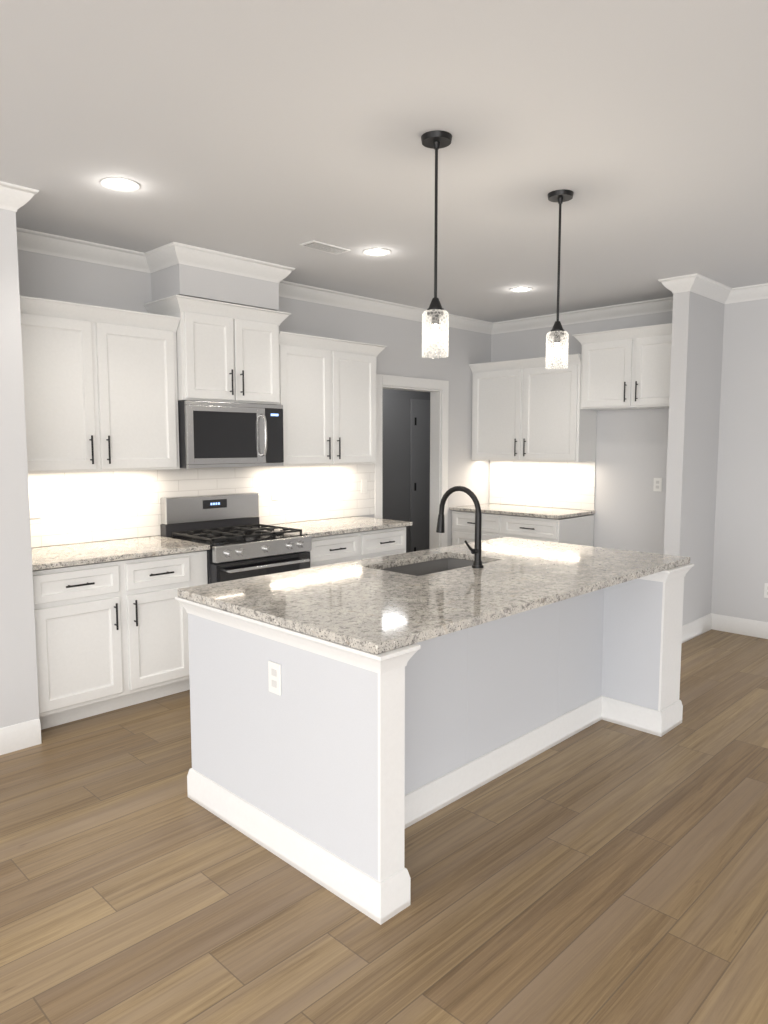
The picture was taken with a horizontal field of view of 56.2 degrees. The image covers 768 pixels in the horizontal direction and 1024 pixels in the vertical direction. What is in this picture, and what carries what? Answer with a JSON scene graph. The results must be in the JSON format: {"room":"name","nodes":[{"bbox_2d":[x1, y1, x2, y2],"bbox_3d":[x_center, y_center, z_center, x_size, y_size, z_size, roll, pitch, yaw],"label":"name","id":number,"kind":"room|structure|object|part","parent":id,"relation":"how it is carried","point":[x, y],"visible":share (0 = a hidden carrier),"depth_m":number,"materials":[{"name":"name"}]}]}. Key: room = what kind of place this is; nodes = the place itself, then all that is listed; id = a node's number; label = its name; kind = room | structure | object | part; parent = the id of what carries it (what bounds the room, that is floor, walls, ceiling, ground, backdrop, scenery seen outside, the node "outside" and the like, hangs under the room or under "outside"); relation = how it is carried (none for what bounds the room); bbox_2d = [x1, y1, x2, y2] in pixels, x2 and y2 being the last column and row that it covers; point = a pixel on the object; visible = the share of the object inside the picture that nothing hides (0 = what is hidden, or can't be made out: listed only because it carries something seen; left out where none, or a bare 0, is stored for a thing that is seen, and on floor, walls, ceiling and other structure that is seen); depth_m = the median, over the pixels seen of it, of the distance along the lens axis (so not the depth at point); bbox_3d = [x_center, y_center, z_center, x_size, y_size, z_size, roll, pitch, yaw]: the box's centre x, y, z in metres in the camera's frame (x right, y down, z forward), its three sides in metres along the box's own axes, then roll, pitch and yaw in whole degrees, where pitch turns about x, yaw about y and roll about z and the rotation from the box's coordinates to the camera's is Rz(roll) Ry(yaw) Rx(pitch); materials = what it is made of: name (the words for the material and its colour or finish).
{"room":"kitchen","nodes":[
{"label":"kitchen","id":0,"kind":"room"},
{"bbox_2d":[0,209,40,754],"bbox_3d":[-4.003,-0.017,1.891,0.840,2.740,5.540,5,8,44],"label":"wall","id":1,"kind":"structure","parent":0,"point":[19,700],"depth_m":3.54,"materials":[{"name":"paint"}]},
{"bbox_2d":[0,181,38,211],"bbox_3d":[-3.622,-1.308,1.518,0.082,0.100,5.522,5,8,44],"label":"crown molding","id":2,"kind":"structure","parent":1,"relation":"attached to","point":[14,197],"depth_m":3.40,"materials":[{"name":"white wood"}]},
{"bbox_2d":[17,249,490,547],"bbox_3d":[-0.630,-0.388,5.795,0.120,2.740,5.022,5,8,44],"label":"wall","id":3,"kind":"structure","parent":0,"point":[50,277],"depth_m":6.21,"materials":[{"name":"paint"}]},
{"bbox_2d":[17,229,163,272],"bbox_3d":[-1.857,-1.569,4.273,0.110,0.100,1.060,5,8,44],"label":"crown molding","id":4,"kind":"structure","parent":3,"relation":"attached to","point":[27,240],"depth_m":4.35,"materials":[{"name":"white wood"}]},
{"bbox_2d":[20,295,180,472],"bbox_3d":[-1.762,-0.715,4.261,0.367,0.942,1.052,5,8,44],"label":"upper cabinet","id":5,"kind":"object","parent":3,"relation":"attached to","point":[100,389],"visible":0.92,"depth_m":4.17,"materials":[{"name":"white wood"}]},
{"bbox_3d":[-1.653,-1.132,4.112,0.060,0.084,1.052,5,8,44],"label":"crown","id":6,"kind":"part","parent":5,"relation":"part of","materials":[{"name":"white wood"}]},
{"bbox_2d":[28,464,374,547],"bbox_3d":[-1.174,-0.102,5.176,0.008,0.451,3.096,5,8,44],"label":"backsplash","id":7,"kind":"structure","parent":3,"relation":"attached to","point":[74,507],"depth_m":4.83,"materials":[{"name":"tile"}]},
{"bbox_2d":[29,498,39,517],"bbox_3d":[-2.076,-0.021,4.256,0.007,0.116,0.072,5,8,44],"label":"electrical outlet","id":8,"kind":"object","parent":7,"relation":"attached to","point":[34,504],"visible":0.92,"depth_m":4.26,"materials":[{"name":"white plastic"}]},
{"bbox_2d":[361,479,366,492],"bbox_3d":[-0.170,-0.223,6.172,0.007,0.116,0.072,5,8,44],"label":"light switch","id":9,"kind":"object","parent":7,"relation":"attached to","point":[363,485],"visible":1,"depth_m":6.17,"materials":[{"name":"white plastic"}]},
{"bbox_2d":[144,295,290,404],"bbox_3d":[-1.104,-1.054,4.861,0.417,0.630,0.880,5,8,44],"label":"upper cabinet","id":10,"kind":"object","parent":3,"relation":"attached to","point":[228,352],"visible":0.94,"depth_m":4.69,"materials":[{"name":"white wood"}]},
{"bbox_3d":[-1.104,-1.325,4.835,0.417,0.084,0.880,5,8,44],"label":"crown","id":11,"kind":"part","parent":10,"relation":"part of","materials":[{"name":"white wood"}]},
{"bbox_2d":[178,401,283,467],"bbox_3d":[-1.091,-0.523,4.898,0.450,0.424,0.753,5,8,44],"label":"microwave","id":12,"kind":"object","parent":10,"relation":"attached to","point":[218,434],"visible":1,"depth_m":4.74,"materials":[{"name":"silver metal"}]},
{"bbox_3d":[-0.818,-0.523,4.897,0.059,0.293,0.020,5,8,44],"label":"handle","id":13,"kind":"part","parent":12,"relation":"part of","materials":[{"name":"silver metal"}]},
{"bbox_2d":[279,331,386,465],"bbox_3d":[-0.479,-0.838,5.553,0.367,0.942,1.059,5,8,44],"label":"upper cabinet","id":14,"kind":"object","parent":3,"relation":"attached to","point":[328,394],"visible":0.88,"depth_m":5.41,"materials":[{"name":"white wood"}]},
{"bbox_3d":[-0.479,-1.265,5.512,0.367,0.084,1.059,5,8,44],"label":"crown","id":15,"kind":"part","parent":14,"relation":"part of","materials":[{"name":"white wood"}]},
{"bbox_2d":[279,284,495,334],"bbox_3d":[0.093,-1.756,6.235,0.110,0.100,2.960,5,8,44],"label":"crown molding","id":16,"kind":"structure","parent":3,"relation":"attached to","point":[302,292],"depth_m":6.08,"materials":[{"name":"white wood"}]},
{"bbox_2d":[374,374,448,548],"bbox_3d":[0.222,-0.165,6.672,0.143,2.130,0.990,5,8,44],"label":"door frame","id":17,"kind":"structure","parent":3,"relation":"attached to","point":[438,390],"depth_m":6.87,"materials":[{"name":"white wood"}]},
{"bbox_2d":[0,629,767,1023],"bbox_3d":[0.686,1.419,1.790,10.800,0.100,12.000,5,8,44],"label":"floor","id":18,"kind":"structure","parent":0,"point":[604,873],"depth_m":2.46,"materials":[{"name":"brown wood"}]},
{"bbox_2d":[31,536,209,729],"bbox_3d":[-1.658,0.672,4.289,0.660,0.915,1.053,5,8,44],"label":"base cabinet","id":19,"kind":"object","parent":18,"relation":"on","point":[111,624],"visible":0.79,"depth_m":4.04,"materials":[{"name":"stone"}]},
{"bbox_2d":[31,536,209,570],"bbox_3d":[-1.663,0.230,4.252,0.646,0.028,1.053,5,8,44],"label":"countertop","id":20,"kind":"structure","parent":19,"relation":"on","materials":[{"name":"stone"}]},
{"bbox_2d":[160,492,311,583],"bbox_3d":[-0.979,0.486,4.883,0.737,1.172,0.756,5,8,44],"label":"range","id":21,"kind":"object","parent":18,"relation":"on","point":[234,535],"visible":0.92,"depth_m":4.81,"materials":[{"name":"silver metal"}]},
{"bbox_2d":[166,527,307,547],"bbox_3d":[-0.988,0.165,4.862,0.559,0.014,0.756,5,8,44],"label":"cooktop","id":22,"kind":"object","parent":21,"relation":"in","point":[212,543],"depth_m":4.76,"materials":[{"name":"metal"}]},
{"bbox_3d":[-0.974,0.396,4.870,0.594,0.930,0.736,5,8,44],"label":"glass","id":23,"kind":"part","parent":21,"relation":"part of","materials":[{"name":"black glass"}]},
{"bbox_2d":[260,516,412,567],"bbox_3d":[-0.372,0.549,5.583,0.660,0.915,1.067,5,8,44],"label":"base cabinet","id":24,"kind":"object","parent":18,"relation":"on","point":[343,540],"visible":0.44,"depth_m":5.38,"materials":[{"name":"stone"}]},
{"bbox_2d":[260,516,412,537],"bbox_3d":[-0.377,0.107,5.546,0.646,0.028,1.067,5,8,44],"label":"countertop","id":25,"kind":"structure","parent":24,"relation":"on","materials":[{"name":"stone"}]},
{"bbox_2d":[175,562,693,924],"bbox_3d":[0.388,0.760,3.511,1.250,0.886,2.395,5,8,44],"label":"kitchen island","id":26,"kind":"object","parent":18,"relation":"on","point":[416,686],"depth_m":2.91,"materials":[{"name":"paint"}]},
{"bbox_2d":[268,661,280,695],"bbox_3d":[-0.401,0.609,2.633,0.072,0.116,0.007,5,8,44],"label":"outlet","id":27,"kind":"object","parent":26,"relation":"attached to","point":[274,674],"visible":1,"depth_m":2.63,"materials":[{"name":"white plastic"}]},
{"bbox_2d":[177,538,689,649],"bbox_3d":[0.394,0.302,3.472,1.202,0.033,2.398,5,8,44],"label":"island countertop","id":28,"kind":"structure","parent":26,"relation":"on","point":[359,603],"depth_m":3.03,"materials":[{"name":"grey stone"}]},
{"bbox_2d":[379,558,470,573],"bbox_3d":[0.262,0.396,3.726,0.404,0.227,0.704,5,8,44],"label":"sink","id":29,"kind":"object","parent":28,"relation":"in","point":[425,565],"depth_m":3.97,"materials":[{"name":"grey metal"}]},
{"bbox_2d":[435,486,486,569],"bbox_3d":[0.353,0.071,3.604,0.296,0.402,0.138,5,8,44],"label":"faucet","id":30,"kind":"object","parent":28,"relation":"on","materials":[{"name":"black metal"}]},
{"bbox_2d":[450,503,594,545],"bbox_3d":[1.291,0.426,6.870,1.206,0.915,0.660,5,8,44],"label":"base cabinet","id":31,"kind":"object","parent":18,"relation":"on","point":[566,526],"visible":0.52,"depth_m":6.57,"materials":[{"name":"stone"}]},
{"bbox_2d":[450,503,594,518],"bbox_3d":[1.296,-0.015,6.834,1.206,0.028,0.646,5,8,44],"label":"countertop","id":32,"kind":"structure","parent":31,"relation":"on","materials":[{"name":"stone"}]},
{"bbox_2d":[0,0,767,322],"bbox_3d":[0.686,-1.408,1.521,10.800,0.100,12.000,5,8,44],"label":"ceiling","id":33,"kind":"structure","parent":0,"point":[278,132],"depth_m":2.85,"materials":[{"name":"paint"}]},
{"bbox_2d":[100,177,139,191],"bbox_3d":[-1.233,-1.530,3.360,0.176,0.006,0.176,5,8,44],"label":"recessed light","id":34,"kind":"object","parent":33,"relation":"in","point":[122,184],"visible":1,"depth_m":3.35,"materials":[{"name":"white plastic"}]},
{"bbox_2d":[151,264,278,310],"bbox_3d":[-1.126,-1.531,4.838,0.362,0.284,0.762,5,8,44],"label":"soffit","id":35,"kind":"structure","parent":33,"relation":"attached to","point":[193,281],"depth_m":4.65,"materials":[{"name":"paint"}]},
{"bbox_2d":[160,242,299,288],"bbox_3d":[-0.973,-1.608,4.678,0.094,0.100,0.926,5,8,44],"label":"crown molding","id":36,"kind":"structure","parent":33,"relation":"attached to","point":[173,253],"depth_m":4.62,"materials":[{"name":"white wood"}]},
{"bbox_2d":[300,240,349,254],"bbox_3d":[-0.362,-1.629,4.435,0.130,0.011,0.300,5,8,44],"label":"ceiling vent","id":37,"kind":"object","parent":33,"relation":"in","point":[324,247],"visible":1,"depth_m":4.41,"materials":[{"name":"white metal"}]},
{"bbox_2d":[363,248,390,255],"bbox_3d":[-0.044,-1.642,4.542,0.176,0.006,0.176,5,8,44],"label":"recessed light","id":38,"kind":"object","parent":33,"relation":"in","point":[376,252],"visible":0.94,"depth_m":4.54,"materials":[{"name":"white plastic"}]},
{"bbox_2d":[421,130,451,357],"bbox_3d":[0.208,-1.058,2.883,0.124,0.854,0.124,5,8,44],"label":"pendant light","id":39,"kind":"object","parent":33,"relation":"hanging from","point":[435,140],"visible":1,"depth_m":2.88,"materials":[{"name":"clear glass"}]},
{"bbox_3d":[0.208,-0.722,2.915,0.108,0.179,0.108,5,8,44],"label":"lamp shade","id":40,"kind":"part","parent":39,"relation":"part of","materials":[{"name":"clear glass"}]},
{"bbox_2d":[509,287,531,291],"bbox_3d":[1.074,-1.746,5.639,0.176,0.006,0.176,5,8,44],"label":"recessed light","id":41,"kind":"object","parent":33,"relation":"in","point":[519,289],"visible":0.92,"depth_m":5.63,"materials":[{"name":"white plastic"}]},
{"bbox_2d":[546,189,573,368],"bbox_3d":[0.857,-1.129,3.528,0.124,0.834,0.124,5,8,44],"label":"pendant light","id":42,"kind":"object","parent":33,"relation":"hanging from","point":[558,331],"visible":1,"depth_m":3.53,"materials":[{"name":"clear glass"}]},
{"bbox_3d":[0.857,-0.801,3.560,0.108,0.175,0.108,5,8,44],"label":"lamp shade","id":43,"kind":"part","parent":42,"relation":"part of","materials":[{"name":"clear glass"}]},
{"bbox_2d":[382,389,429,552],"bbox_3d":[-0.098,-0.601,8.029,0.120,2.740,4.040,5,8,44],"label":"wall","id":44,"kind":"structure","parent":0,"point":[395,454],"depth_m":8.18,"materials":[{"name":"paint"}]},
{"bbox_2d":[410,399,429,551],"bbox_3d":[0.599,-0.317,8.656,0.025,2.033,0.810,5,8,44],"label":"hall door","id":45,"kind":"structure","parent":44,"relation":"in","point":[420,478],"depth_m":8.46,"materials":[{"name":"paint"}]},
{"bbox_3d":[0.367,-0.295,8.409,0.006,1.610,0.026,5,8,44],"label":"hall door hinges","id":46,"kind":"part","parent":45,"relation":"part of","materials":[{"name":"black metal"}]},
{"bbox_2d":[489,299,767,638],"bbox_3d":[4.331,-0.249,4.332,9.000,2.740,0.135,5,8,44],"label":"wall","id":47,"kind":"structure","parent":0,"point":[631,462],"depth_m":5.85,"materials":[{"name":"paint"}]},
{"bbox_2d":[469,354,596,461],"bbox_3d":[1.390,-0.961,6.848,1.194,0.942,0.367,5,8,44],"label":"upper cabinet","id":48,"kind":"object","parent":47,"relation":"attached to","point":[528,409],"visible":1,"depth_m":6.68,"materials":[{"name":"white wood"}]},
{"bbox_3d":[1.282,-1.378,6.698,1.194,0.084,0.060,5,8,44],"label":"crown","id":49,"kind":"part","parent":48,"relation":"part of","materials":[{"name":"white wood"}]},
{"bbox_2d":[489,460,595,509],"bbox_3d":[1.521,-0.279,7.039,1.188,0.451,0.008,5,8,44],"label":"backsplash","id":50,"kind":"structure","parent":47,"relation":"attached to","point":[539,483],"depth_m":7.00,"materials":[{"name":"tile"}]},
{"bbox_2d":[496,298,672,333],"bbox_3d":[1.873,-1.781,6.497,2.050,0.100,0.082,5,8,44],"label":"crown molding","id":51,"kind":"structure","parent":47,"relation":"attached to","point":[656,305],"depth_m":6.51,"materials":[{"name":"white wood"}]},
{"bbox_2d":[572,323,671,409],"bbox_3d":[2.135,-1.207,6.084,1.015,0.645,0.367,5,8,44],"label":"upper cabinet","id":52,"kind":"object","parent":47,"relation":"attached to","point":[627,368],"visible":0.85,"depth_m":6.00,"materials":[{"name":"white wood"}]},
{"bbox_3d":[2.135,-1.486,6.057,1.015,0.084,0.367,5,8,44],"label":"crown","id":53,"kind":"part","parent":52,"relation":"part of","materials":[{"name":"white wood"}]},
{"bbox_2d":[653,478,661,490],"bbox_3d":[2.364,-0.236,6.208,0.072,0.116,0.007,5,8,44],"label":"outlet","id":54,"kind":"object","parent":47,"relation":"attached to","point":[657,485],"visible":1,"depth_m":6.20,"materials":[{"name":"white plastic"}]},
{"bbox_2d":[732,283,767,302],"bbox_3d":[5.040,-1.484,3.378,6.620,0.100,0.082,5,8,44],"label":"crown molding","id":55,"kind":"structure","parent":47,"relation":"attached to","point":[759,291],"depth_m":5.55,"materials":[{"name":"white wood"}]},
{"bbox_2d":[764,583,767,597],"bbox_3d":[3.022,0.619,5.635,0.072,0.116,0.007,5,8,44],"label":"outlet","id":56,"kind":"object","parent":47,"relation":"attached to","point":[766,590],"visible":1,"depth_m":5.65,"materials":[{"name":"white plastic"}]},
{"bbox_2d":[664,291,724,642],"bbox_3d":[2.429,-0.373,5.636,0.135,2.740,0.708,5,8,44],"label":"wall","id":57,"kind":"structure","parent":0,"point":[695,394],"depth_m":5.51,"materials":[{"name":"paint"}]},
{"bbox_2d":[658,277,679,300],"bbox_3d":[2.297,-1.688,5.517,0.102,0.100,0.662,5,8,44],"label":"crown molding","id":58,"kind":"structure","parent":57,"relation":"attached to","point":[672,284],"depth_m":5.29,"materials":[{"name":"white wood"}]},
{"bbox_2d":[680,273,731,303],"bbox_3d":[2.429,-1.675,5.386,0.092,0.100,0.662,5,8,44],"label":"crown molding","id":59,"kind":"structure","parent":57,"relation":"attached to","point":[696,283],"depth_m":5.34,"materials":[{"name":"white wood"}]}
]}

